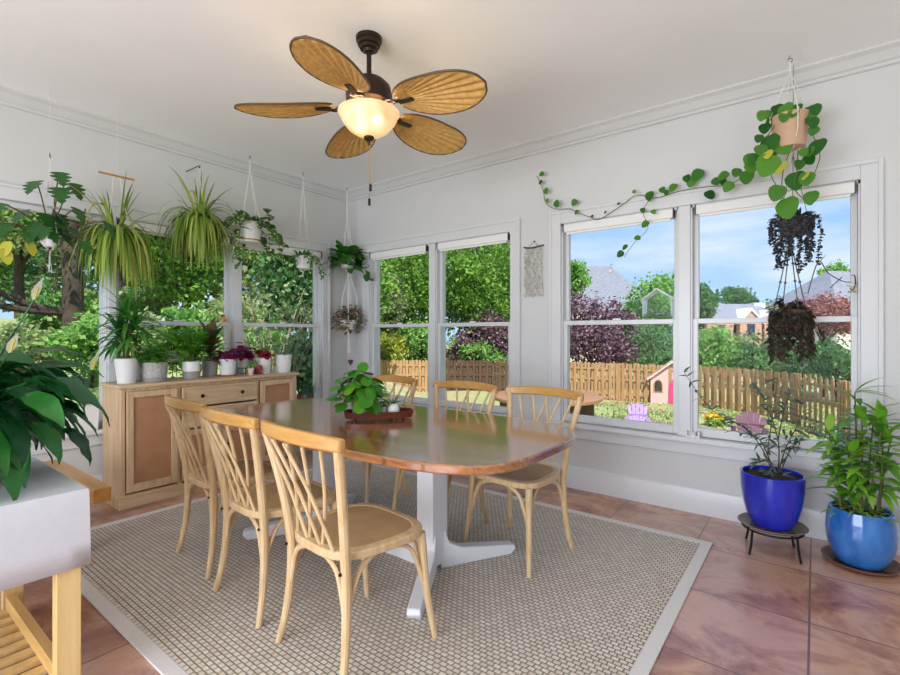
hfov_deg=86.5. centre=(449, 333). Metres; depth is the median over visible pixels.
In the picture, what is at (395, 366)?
wooden fence
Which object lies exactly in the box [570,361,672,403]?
wooden fence
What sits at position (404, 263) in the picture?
maple tree
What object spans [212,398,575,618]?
dining table
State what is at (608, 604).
area rug
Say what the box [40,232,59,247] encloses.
pot
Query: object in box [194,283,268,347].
bush
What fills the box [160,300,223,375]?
bush
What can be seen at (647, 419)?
garden chair
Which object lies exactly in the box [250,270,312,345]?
tree
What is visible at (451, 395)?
ground
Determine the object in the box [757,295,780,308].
leafy tree
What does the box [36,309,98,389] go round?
bush
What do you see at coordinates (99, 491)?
wooden bench
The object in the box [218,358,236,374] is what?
pot
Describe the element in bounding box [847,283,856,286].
cup
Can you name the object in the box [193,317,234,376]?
potted croton
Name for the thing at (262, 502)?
dining chair
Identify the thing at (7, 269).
tree
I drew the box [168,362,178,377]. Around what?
wire plant stand
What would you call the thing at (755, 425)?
garden chair
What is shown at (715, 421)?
clump
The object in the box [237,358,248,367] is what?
pot
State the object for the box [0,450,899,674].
floor
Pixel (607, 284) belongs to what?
house
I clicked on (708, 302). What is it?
leafy tree
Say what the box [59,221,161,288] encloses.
tree
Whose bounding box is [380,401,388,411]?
potted plant
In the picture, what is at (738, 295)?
leafy tree
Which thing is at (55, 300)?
bush
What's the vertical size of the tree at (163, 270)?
3.321 m
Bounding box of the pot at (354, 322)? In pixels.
[341,320,356,330]
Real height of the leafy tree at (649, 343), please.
3.754 m
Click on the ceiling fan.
(368, 113)
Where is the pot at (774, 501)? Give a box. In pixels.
[740,465,806,531]
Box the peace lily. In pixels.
[0,278,109,500]
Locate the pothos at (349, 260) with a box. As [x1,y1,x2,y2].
[322,189,372,281]
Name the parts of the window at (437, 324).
sash, sash, sill, sash, sash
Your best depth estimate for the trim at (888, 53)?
3.66 m
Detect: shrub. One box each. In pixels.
[202,279,312,376]
[380,331,411,372]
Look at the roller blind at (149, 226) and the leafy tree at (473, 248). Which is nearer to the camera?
the roller blind at (149, 226)
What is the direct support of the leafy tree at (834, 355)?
on the ground at (451, 395)
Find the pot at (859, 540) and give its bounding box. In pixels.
[825,500,898,570]
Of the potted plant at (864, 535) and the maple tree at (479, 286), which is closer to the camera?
the potted plant at (864, 535)
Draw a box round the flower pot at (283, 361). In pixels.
[275,353,291,371]
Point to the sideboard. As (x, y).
(142, 465)
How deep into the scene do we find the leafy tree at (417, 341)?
23.76 m
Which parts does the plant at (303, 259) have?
pot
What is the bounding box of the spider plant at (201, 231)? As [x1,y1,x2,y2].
[155,165,244,277]
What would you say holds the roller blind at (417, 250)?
attached to the window at (437, 324)
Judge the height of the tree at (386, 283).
7.774 m
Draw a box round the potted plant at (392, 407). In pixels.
[381,396,414,411]
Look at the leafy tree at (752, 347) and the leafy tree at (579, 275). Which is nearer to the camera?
the leafy tree at (752, 347)
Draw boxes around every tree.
[0,210,87,318]
[0,210,96,327]
[0,213,98,303]
[0,251,26,290]
[0,262,55,312]
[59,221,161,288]
[121,234,223,327]
[123,256,193,319]
[124,238,261,316]
[188,246,277,306]
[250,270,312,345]
[251,252,312,334]
[310,259,399,323]
[380,251,459,384]
[380,254,450,332]
[380,338,395,359]
[397,317,447,386]
[411,241,509,381]
[446,329,481,376]
[446,336,507,381]
[447,241,571,352]
[463,305,509,384]
[570,285,640,389]
[571,258,592,370]
[599,306,648,368]
[609,263,673,361]
[620,316,672,376]
[699,281,721,365]
[699,324,756,383]
[718,285,758,303]
[723,329,768,387]
[749,339,850,394]
[755,352,792,390]
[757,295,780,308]
[805,333,850,401]
[816,258,849,275]
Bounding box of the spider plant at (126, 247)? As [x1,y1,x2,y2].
[56,169,173,296]
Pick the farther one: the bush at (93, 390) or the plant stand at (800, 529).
the bush at (93, 390)
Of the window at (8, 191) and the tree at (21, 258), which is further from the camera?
the tree at (21, 258)
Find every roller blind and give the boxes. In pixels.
[117,219,230,245]
[243,243,321,259]
[370,245,428,260]
[436,233,509,251]
[562,208,674,234]
[694,181,856,216]
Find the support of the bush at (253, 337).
on the ground at (451, 395)
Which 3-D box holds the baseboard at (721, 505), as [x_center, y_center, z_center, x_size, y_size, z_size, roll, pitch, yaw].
[-0.672,1.181,1.304,6.158,0.181,6.265,0,0,37]
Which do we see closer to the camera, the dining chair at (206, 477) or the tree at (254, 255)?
the dining chair at (206, 477)
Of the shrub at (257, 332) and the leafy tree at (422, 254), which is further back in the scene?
the leafy tree at (422, 254)
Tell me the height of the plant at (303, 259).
1.162 m
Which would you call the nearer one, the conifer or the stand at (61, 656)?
the stand at (61, 656)
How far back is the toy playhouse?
19.02 m
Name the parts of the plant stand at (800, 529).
leg, dish, leg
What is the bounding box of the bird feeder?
[641,288,673,316]
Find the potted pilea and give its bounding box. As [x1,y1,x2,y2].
[326,362,389,414]
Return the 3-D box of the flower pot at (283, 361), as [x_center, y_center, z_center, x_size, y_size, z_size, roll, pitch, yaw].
[-1.624,0.279,4.662,0.152,0.183,0.152,0,0,37]
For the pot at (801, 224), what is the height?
0.103 m
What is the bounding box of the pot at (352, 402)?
[351,401,369,412]
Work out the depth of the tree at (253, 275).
22.59 m
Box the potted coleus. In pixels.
[228,342,256,367]
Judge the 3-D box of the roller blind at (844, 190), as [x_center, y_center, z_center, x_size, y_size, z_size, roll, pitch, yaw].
[2.087,-0.871,3.129,0.874,0.085,0.042,0,0,37]
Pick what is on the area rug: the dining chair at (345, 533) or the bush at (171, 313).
the dining chair at (345, 533)
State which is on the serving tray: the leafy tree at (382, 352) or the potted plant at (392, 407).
the potted plant at (392, 407)
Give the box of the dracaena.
[81,283,176,383]
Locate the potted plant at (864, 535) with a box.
[794,377,899,570]
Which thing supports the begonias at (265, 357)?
on the sideboard
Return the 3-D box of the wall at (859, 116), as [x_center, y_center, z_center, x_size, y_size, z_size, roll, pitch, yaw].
[1.272,-0.195,3.850,6.450,2.930,0.150,0,0,37]
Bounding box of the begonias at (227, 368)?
[210,348,240,376]
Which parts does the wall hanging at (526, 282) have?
rod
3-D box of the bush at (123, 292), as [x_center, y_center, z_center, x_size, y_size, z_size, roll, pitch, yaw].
[-8.605,-0.783,12.471,2.092,1.541,2.211,0,0,35]
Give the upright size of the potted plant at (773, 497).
0.937 m
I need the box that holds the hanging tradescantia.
[330,273,367,352]
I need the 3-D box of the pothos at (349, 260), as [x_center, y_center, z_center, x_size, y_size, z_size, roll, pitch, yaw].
[-1.116,-1.097,5.335,0.538,1.106,0.568,0,0,-1]
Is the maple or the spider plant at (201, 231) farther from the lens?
the maple
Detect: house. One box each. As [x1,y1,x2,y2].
[570,266,652,365]
[699,303,769,354]
[765,271,850,366]
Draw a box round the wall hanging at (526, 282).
[523,241,543,297]
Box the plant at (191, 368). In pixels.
[168,329,211,378]
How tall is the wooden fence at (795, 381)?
1.570 m
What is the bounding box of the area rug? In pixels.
[81,459,712,674]
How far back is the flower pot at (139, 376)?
3.80 m
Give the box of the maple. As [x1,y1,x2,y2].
[791,288,850,396]
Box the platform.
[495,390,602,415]
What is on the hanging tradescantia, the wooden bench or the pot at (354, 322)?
the pot at (354, 322)
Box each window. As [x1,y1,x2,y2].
[0,182,107,454]
[107,203,330,398]
[362,218,520,418]
[546,157,883,479]
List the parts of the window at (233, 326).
sash, sash, sash, sash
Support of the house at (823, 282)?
on the ground at (451, 395)
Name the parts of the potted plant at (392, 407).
pot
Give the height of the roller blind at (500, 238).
0.085 m
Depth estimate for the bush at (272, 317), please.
11.68 m
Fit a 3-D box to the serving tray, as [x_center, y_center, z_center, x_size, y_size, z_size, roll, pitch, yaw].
[-0.427,0.484,2.876,0.417,0.054,0.173,0,0,-10]
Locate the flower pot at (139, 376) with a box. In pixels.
[136,362,141,380]
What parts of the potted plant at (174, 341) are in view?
pot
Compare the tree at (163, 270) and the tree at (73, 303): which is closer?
the tree at (73, 303)
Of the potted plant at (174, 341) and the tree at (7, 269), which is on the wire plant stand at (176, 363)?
the potted plant at (174, 341)
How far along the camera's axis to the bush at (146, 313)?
7.35 m
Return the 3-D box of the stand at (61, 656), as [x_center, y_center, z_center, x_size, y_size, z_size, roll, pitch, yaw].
[-1.895,0.912,1.560,0.839,0.716,0.920,0,0,37]
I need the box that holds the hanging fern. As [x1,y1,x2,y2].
[764,239,846,365]
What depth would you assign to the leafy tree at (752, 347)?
23.68 m
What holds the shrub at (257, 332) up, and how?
on the ground at (451, 395)
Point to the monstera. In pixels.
(48, 230)
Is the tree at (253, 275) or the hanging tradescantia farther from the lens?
the tree at (253, 275)
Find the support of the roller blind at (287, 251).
attached to the window at (233, 326)
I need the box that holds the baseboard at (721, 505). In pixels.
[92,446,899,555]
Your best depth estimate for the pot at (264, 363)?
4.48 m
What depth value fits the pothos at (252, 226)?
4.32 m
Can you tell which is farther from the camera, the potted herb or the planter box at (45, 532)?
the potted herb
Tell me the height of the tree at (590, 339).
5.304 m
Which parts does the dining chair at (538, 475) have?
leg, leg, seat frame, seat, leg, rail, leg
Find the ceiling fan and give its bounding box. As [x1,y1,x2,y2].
[234,30,487,205]
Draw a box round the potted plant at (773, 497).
[678,366,821,531]
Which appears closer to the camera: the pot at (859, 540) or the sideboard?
the pot at (859, 540)
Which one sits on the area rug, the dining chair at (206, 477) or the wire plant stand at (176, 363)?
the dining chair at (206, 477)
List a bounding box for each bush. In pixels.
[0,317,59,362]
[15,288,98,327]
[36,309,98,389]
[76,387,98,405]
[84,277,175,314]
[95,306,185,377]
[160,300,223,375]
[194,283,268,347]
[221,320,289,371]
[259,298,300,337]
[270,330,312,394]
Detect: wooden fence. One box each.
[380,360,427,391]
[446,360,507,391]
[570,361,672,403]
[699,365,850,439]
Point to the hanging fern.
(794, 320)
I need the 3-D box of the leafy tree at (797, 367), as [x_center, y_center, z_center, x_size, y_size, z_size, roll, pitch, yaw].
[15.806,1.501,21.303,4.033,2.766,4.140,0,0,-11]
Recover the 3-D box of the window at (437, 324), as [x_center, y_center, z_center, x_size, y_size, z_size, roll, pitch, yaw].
[-0.150,-0.086,4.899,2.075,1.882,0.210,0,0,37]
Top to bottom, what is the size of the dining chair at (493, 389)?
0.926 m
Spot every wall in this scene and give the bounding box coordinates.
[0,104,346,475]
[347,63,899,523]
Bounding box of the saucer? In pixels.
[821,545,899,576]
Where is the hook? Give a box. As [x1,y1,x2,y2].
[845,275,858,292]
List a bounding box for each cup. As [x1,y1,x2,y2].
[248,368,253,374]
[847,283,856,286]
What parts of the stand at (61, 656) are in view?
leg, shelf rail, leg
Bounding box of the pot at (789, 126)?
[771,108,808,151]
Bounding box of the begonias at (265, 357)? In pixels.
[254,346,275,373]
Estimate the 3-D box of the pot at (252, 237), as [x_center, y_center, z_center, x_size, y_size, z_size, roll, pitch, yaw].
[-1.844,-0.933,4.407,0.200,0.188,0.200,0,0,37]
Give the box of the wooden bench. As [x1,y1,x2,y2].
[44,460,110,534]
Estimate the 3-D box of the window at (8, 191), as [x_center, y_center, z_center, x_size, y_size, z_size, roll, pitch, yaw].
[-3.328,-0.086,2.966,0.210,1.882,2.015,0,0,37]
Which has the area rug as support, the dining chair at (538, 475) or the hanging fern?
the dining chair at (538, 475)
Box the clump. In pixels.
[703,411,725,426]
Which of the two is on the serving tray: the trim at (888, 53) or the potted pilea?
the potted pilea
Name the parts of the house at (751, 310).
gable trim, gable trim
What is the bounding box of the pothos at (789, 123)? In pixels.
[537,56,827,256]
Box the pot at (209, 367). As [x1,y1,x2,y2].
[202,360,217,376]
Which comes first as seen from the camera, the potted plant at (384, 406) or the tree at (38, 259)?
the potted plant at (384, 406)
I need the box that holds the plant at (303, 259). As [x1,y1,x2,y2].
[279,173,325,282]
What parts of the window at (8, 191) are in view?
frame, sill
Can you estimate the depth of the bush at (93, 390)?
6.82 m
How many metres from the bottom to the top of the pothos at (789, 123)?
1.066 m
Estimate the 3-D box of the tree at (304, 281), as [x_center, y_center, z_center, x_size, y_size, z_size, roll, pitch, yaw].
[-3.664,-0.987,12.003,2.252,3.740,2.070,0,0,1]
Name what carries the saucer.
on the floor
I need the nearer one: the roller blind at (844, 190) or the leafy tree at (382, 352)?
the roller blind at (844, 190)
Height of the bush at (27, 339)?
1.127 m
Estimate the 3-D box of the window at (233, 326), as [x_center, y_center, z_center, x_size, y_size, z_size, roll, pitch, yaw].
[-2.060,-0.086,4.627,0.210,1.882,2.165,0,0,37]
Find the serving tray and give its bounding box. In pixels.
[344,407,413,421]
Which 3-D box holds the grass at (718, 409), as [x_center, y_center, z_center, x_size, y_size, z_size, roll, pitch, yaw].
[7.461,2.583,15.570,9.224,0.479,16.654,0,0,37]
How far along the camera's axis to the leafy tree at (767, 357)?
21.78 m
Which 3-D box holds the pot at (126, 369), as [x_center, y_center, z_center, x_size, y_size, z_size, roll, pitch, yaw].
[-2.436,0.276,3.599,0.160,0.188,0.160,0,0,37]
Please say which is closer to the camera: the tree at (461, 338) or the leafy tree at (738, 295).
the tree at (461, 338)
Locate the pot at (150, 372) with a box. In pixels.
[141,361,167,381]
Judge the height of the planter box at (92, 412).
0.185 m
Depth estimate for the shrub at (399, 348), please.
23.62 m
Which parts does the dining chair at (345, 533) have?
leg, rail, leg, seat frame, seat, leg, leg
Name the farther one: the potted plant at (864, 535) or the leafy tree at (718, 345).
the leafy tree at (718, 345)
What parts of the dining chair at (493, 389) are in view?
leg, leg, leg, rail, leg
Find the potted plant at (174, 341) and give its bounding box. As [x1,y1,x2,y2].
[137,325,201,362]
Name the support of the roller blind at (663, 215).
attached to the window at (866, 317)
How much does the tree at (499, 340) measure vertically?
4.515 m
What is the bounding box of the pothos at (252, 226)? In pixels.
[217,156,288,268]
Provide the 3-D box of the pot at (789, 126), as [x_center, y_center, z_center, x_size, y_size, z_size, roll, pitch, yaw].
[2.016,-1.196,2.834,0.196,0.193,0.196,0,0,37]
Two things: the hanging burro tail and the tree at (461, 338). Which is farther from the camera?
the tree at (461, 338)
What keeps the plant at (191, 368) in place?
on the sideboard
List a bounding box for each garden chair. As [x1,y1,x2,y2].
[625,403,649,421]
[731,411,768,433]
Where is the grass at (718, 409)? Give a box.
[594,400,850,440]
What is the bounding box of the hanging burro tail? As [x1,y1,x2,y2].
[767,65,824,273]
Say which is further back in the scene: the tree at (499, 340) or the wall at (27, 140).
the tree at (499, 340)
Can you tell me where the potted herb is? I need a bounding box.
[138,347,178,381]
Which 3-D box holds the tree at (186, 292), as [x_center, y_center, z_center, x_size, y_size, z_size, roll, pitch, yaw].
[-6.691,-2.014,12.105,2.703,4.266,2.554,0,0,30]
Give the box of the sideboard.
[99,371,299,510]
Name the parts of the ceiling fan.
blade, blade arm, blade, blade, blade arm, lamp shade, pull chain, pull chain, blade arm, blade arm, blade, blade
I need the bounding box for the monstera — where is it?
[0,154,115,298]
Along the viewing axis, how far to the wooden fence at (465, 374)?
22.40 m
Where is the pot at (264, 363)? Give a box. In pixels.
[258,357,270,373]
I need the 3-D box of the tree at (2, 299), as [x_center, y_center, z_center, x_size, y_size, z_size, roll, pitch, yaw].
[-23.156,-4.001,23.010,7.892,7.368,8.310,0,0,11]
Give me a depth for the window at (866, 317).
3.41 m
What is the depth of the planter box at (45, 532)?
1.59 m
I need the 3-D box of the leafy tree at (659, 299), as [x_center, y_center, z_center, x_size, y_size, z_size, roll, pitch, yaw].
[11.500,-0.566,26.980,4.710,6.897,4.400,0,0,30]
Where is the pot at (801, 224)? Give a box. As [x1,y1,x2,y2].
[777,216,807,237]
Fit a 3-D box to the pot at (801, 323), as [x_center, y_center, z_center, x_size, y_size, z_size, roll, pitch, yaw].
[2.073,-0.070,2.915,0.170,0.153,0.170,0,0,37]
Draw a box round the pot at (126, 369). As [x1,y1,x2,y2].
[114,358,137,383]
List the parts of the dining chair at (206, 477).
leg, rail, leg, seat frame, seat, leg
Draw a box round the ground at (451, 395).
[0,318,850,440]
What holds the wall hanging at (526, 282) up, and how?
attached to the wall at (859, 116)
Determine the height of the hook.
0.109 m
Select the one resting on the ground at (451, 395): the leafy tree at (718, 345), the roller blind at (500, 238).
the leafy tree at (718, 345)
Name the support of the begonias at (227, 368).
on the sideboard
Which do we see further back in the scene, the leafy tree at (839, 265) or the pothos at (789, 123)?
the leafy tree at (839, 265)
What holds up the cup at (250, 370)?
on the sideboard
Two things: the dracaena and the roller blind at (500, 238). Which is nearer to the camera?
the dracaena
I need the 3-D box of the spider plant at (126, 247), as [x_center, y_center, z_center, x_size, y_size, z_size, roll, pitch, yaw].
[-2.501,-0.945,3.527,0.652,1.429,0.760,0,0,11]
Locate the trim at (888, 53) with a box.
[0,39,899,201]
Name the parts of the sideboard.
door, panel, door, panel, drawer, moulding, moulding, drawer, door, panel, door, panel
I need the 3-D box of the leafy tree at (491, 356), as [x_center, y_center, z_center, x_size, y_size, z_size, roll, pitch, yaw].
[1.250,1.397,23.916,3.730,2.749,3.426,0,0,-6]
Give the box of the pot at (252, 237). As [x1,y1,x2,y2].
[238,220,260,244]
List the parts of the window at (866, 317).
sash, sash, sill, sash, sash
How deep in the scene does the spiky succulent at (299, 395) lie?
5.08 m
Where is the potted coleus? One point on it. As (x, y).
(245, 355)
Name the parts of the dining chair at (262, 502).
leg, rail, leg, seat frame, seat, leg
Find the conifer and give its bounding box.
[380,272,409,338]
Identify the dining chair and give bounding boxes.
[164,394,286,578]
[200,405,336,628]
[260,419,437,674]
[361,375,417,502]
[392,381,497,530]
[462,386,583,577]
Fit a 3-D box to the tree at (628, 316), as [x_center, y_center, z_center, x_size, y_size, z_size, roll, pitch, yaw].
[8.903,0.641,25.041,2.908,4.389,2.574,0,0,-45]
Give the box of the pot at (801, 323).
[774,309,806,334]
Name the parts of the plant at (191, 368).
pot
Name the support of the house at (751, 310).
on the ground at (451, 395)
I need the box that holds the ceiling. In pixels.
[0,0,899,190]
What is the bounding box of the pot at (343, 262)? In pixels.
[340,255,353,268]
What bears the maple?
on the ground at (451, 395)
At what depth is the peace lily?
1.70 m
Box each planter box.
[0,455,90,591]
[64,405,98,433]
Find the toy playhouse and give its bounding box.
[647,360,672,403]
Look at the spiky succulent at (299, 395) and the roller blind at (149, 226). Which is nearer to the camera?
the roller blind at (149, 226)
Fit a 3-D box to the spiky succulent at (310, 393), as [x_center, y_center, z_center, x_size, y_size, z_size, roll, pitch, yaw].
[-1.532,0.624,5.226,0.238,0.212,0.288,0,0,-33]
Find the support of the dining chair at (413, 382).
on the area rug
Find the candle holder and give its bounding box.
[686,430,700,437]
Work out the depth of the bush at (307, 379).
7.65 m
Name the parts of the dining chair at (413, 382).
leg, rail, leg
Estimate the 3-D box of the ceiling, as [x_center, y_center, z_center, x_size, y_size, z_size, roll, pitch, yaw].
[-0.615,-1.760,0.883,8.750,0.200,8.857,0,0,37]
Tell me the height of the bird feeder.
0.218 m
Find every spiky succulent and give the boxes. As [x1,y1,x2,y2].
[296,384,308,398]
[304,382,318,397]
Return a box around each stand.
[0,567,80,674]
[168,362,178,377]
[737,512,808,563]

